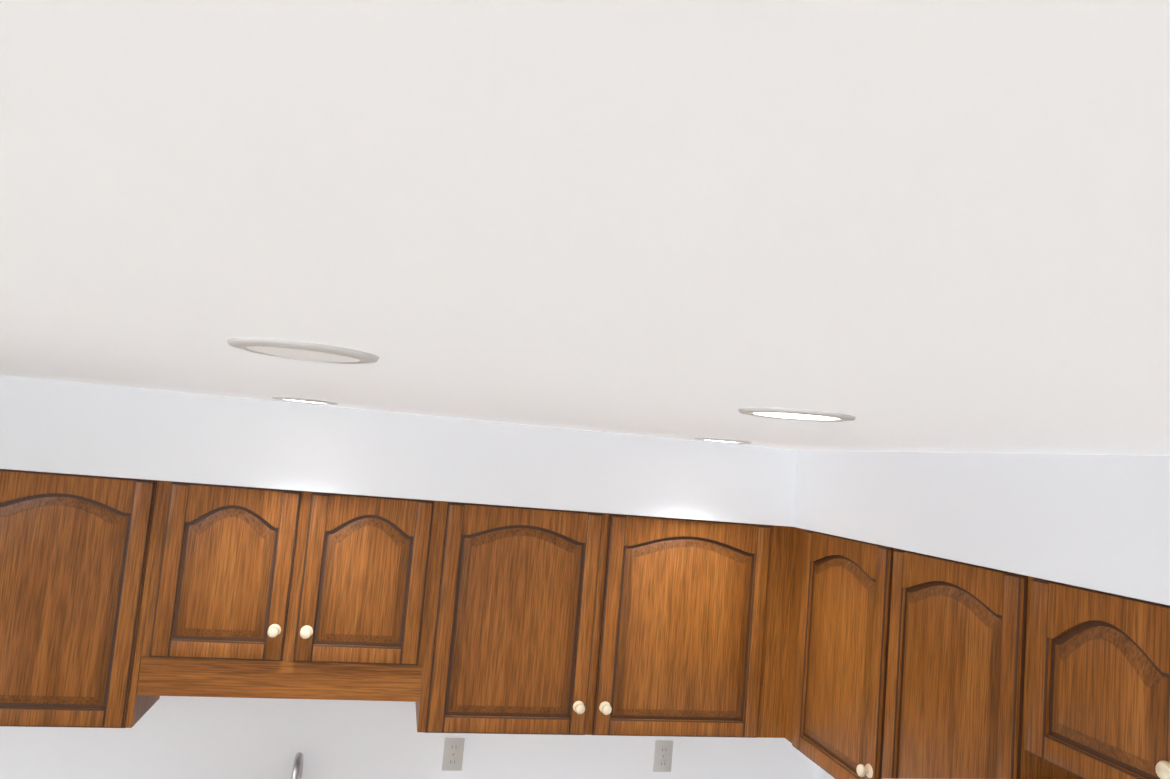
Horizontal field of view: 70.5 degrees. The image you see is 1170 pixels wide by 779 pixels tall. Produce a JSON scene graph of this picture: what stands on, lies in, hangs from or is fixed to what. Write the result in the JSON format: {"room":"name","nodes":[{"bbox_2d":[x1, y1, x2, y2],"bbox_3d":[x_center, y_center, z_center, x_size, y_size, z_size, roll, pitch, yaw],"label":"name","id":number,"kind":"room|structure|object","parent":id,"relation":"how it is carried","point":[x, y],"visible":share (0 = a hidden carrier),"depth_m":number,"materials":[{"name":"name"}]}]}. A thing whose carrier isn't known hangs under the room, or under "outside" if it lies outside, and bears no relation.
{"room":"kitchen","nodes":[
{"label":"kitchen","id":0,"kind":"room"},
{"bbox_2d":[291,752,303,778],"bbox_3d":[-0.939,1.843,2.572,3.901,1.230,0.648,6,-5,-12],"label":"faucet","id":1,"kind":"object","parent":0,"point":[297,769],"visible":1,"depth_m":2.68,"materials":[{"name":"silver metal"}]},
{"bbox_2d":[0,696,816,778],"bbox_3d":[-0.972,1.282,2.998,4.205,2.410,0.120,6,-5,-12],"label":"wall","id":2,"kind":"structure","parent":0,"point":[175,737],"depth_m":2.95,"materials":[{"name":"white paint"}]},
{"bbox_2d":[0,469,167,727],"bbox_3d":[-1.911,0.618,2.605,1.066,0.760,0.324,6,-5,-12],"label":"upper cabinet","id":3,"kind":"object","parent":2,"relation":"attached to","point":[126,603],"depth_m":2.52,"materials":[{"name":"brown wood"}]},
{"bbox_2d":[140,481,443,672],"bbox_3d":[-0.962,0.610,2.816,0.862,0.545,0.324,6,-5,-12],"label":"upper cabinet","id":4,"kind":"object","parent":2,"relation":"attached to","point":[243,577],"depth_m":2.66,"materials":[{"name":"brown wood"}]},
{"bbox_2d":[442,738,464,770],"bbox_3d":[-0.483,1.337,3.037,0.072,0.116,0.008,6,-5,-12],"label":"electrical outlet","id":5,"kind":"object","parent":2,"relation":"attached to","point":[453,754],"visible":1,"depth_m":3.03,"materials":[{"name":"grey plastic"}]},
{"bbox_2d":[412,501,631,735],"bbox_3d":[-0.235,0.794,2.964,0.649,0.760,0.324,6,-5,-12],"label":"upper cabinet","id":6,"kind":"object","parent":2,"relation":"attached to","point":[528,619],"depth_m":2.81,"materials":[{"name":"brown wood"}]},
{"bbox_2d":[653,741,672,771],"bbox_3d":[0.303,1.420,3.206,0.072,0.116,0.008,6,-5,-12],"label":"electrical outlet","id":7,"kind":"object","parent":2,"relation":"attached to","point":[663,756],"visible":1,"depth_m":3.20,"materials":[{"name":"grey plastic"}]},
{"bbox_2d":[616,515,779,737],"bbox_3d":[0.280,0.848,3.075,0.693,0.760,0.324,6,-5,-12],"label":"upper cabinet","id":8,"kind":"object","parent":2,"relation":"attached to","point":[694,652],"depth_m":2.94,"materials":[{"name":"brown wood"}]},
{"bbox_2d":[0,0,1169,455],"bbox_3d":[-0.344,-0.120,0.757,4.205,0.100,5.000,6,-5,-12],"label":"ceiling","id":9,"kind":"structure","parent":0,"point":[916,226],"depth_m":0.35,"materials":[{"name":"paint"}]},
{"bbox_2d":[227,337,379,363],"bbox_3d":[-0.339,-0.043,1.002,0.176,0.010,0.176,6,-5,-12],"label":"recessed light","id":10,"kind":"object","parent":9,"relation":"in","point":[302,351],"visible":1,"depth_m":0.96,"materials":[{"name":"white plastic"}]},
{"bbox_2d":[271,396,337,404],"bbox_3d":[-0.805,0.033,2.382,0.184,0.006,0.184,6,-5,-12],"label":"recessed light","id":11,"kind":"object","parent":9,"relation":"in","point":[304,400],"visible":1,"depth_m":2.33,"materials":[{"name":"white"}]},
{"bbox_2d":[0,375,797,526],"bbox_3d":[-0.830,0.209,2.862,3.903,0.278,0.344,6,-5,-12],"label":"soffit","id":12,"kind":"structure","parent":9,"relation":"attached to","point":[55,426],"depth_m":2.72,"materials":[{"name":"white paint"}]},
{"bbox_2d":[694,437,750,443],"bbox_3d":[0.442,0.165,2.665,0.184,0.006,0.184,6,-5,-12],"label":"recessed light","id":13,"kind":"object","parent":9,"relation":"in","point":[722,440],"visible":1,"depth_m":2.61,"materials":[{"name":"white"}]},
{"bbox_2d":[738,407,855,421],"bbox_3d":[0.339,0.042,1.331,0.184,0.006,0.184,6,-5,-12],"label":"recessed light","id":14,"kind":"object","parent":9,"relation":"in","point":[798,414],"visible":1,"depth_m":1.30,"materials":[{"name":"white"}]},
{"bbox_2d":[793,450,1169,605],"bbox_3d":[1.160,0.312,2.062,0.344,0.278,2.059,6,-5,-12],"label":"soffit","id":15,"kind":"structure","parent":9,"relation":"attached to","point":[1099,522],"depth_m":1.96,"materials":[{"name":"white paint"}]},
{"bbox_2d":[816,765,834,778],"bbox_3d":[1.506,1.330,1.071,0.120,2.410,4.700,6,-5,-12],"label":"wall","id":16,"kind":"structure","parent":0,"point":[821,773],"depth_m":3.30,"materials":[{"name":"white paint"}]},
{"bbox_2d":[780,527,867,778],"bbox_3d":[0.968,0.877,2.724,0.323,0.760,0.693,6,-5,-12],"label":"upper cabinet","id":17,"kind":"object","parent":16,"relation":"attached to","point":[828,591],"depth_m":2.75,"materials":[{"name":"brown wood"}]},
{"bbox_2d":[856,543,1055,778],"bbox_3d":[1.079,0.844,2.225,0.323,0.760,0.609,6,-5,-12],"label":"upper cabinet","id":18,"kind":"object","parent":16,"relation":"attached to","point":[939,692],"depth_m":2.19,"materials":[{"name":"brown wood"}]},
{"bbox_2d":[1016,575,1169,778],"bbox_3d":[1.256,0.614,1.513,0.323,0.395,0.881,6,-5,-12],"label":"upper cabinet","id":19,"kind":"object","parent":16,"relation":"attached to","point":[1093,702],"depth_m":1.71,"materials":[{"name":"brown wood"}]}
]}

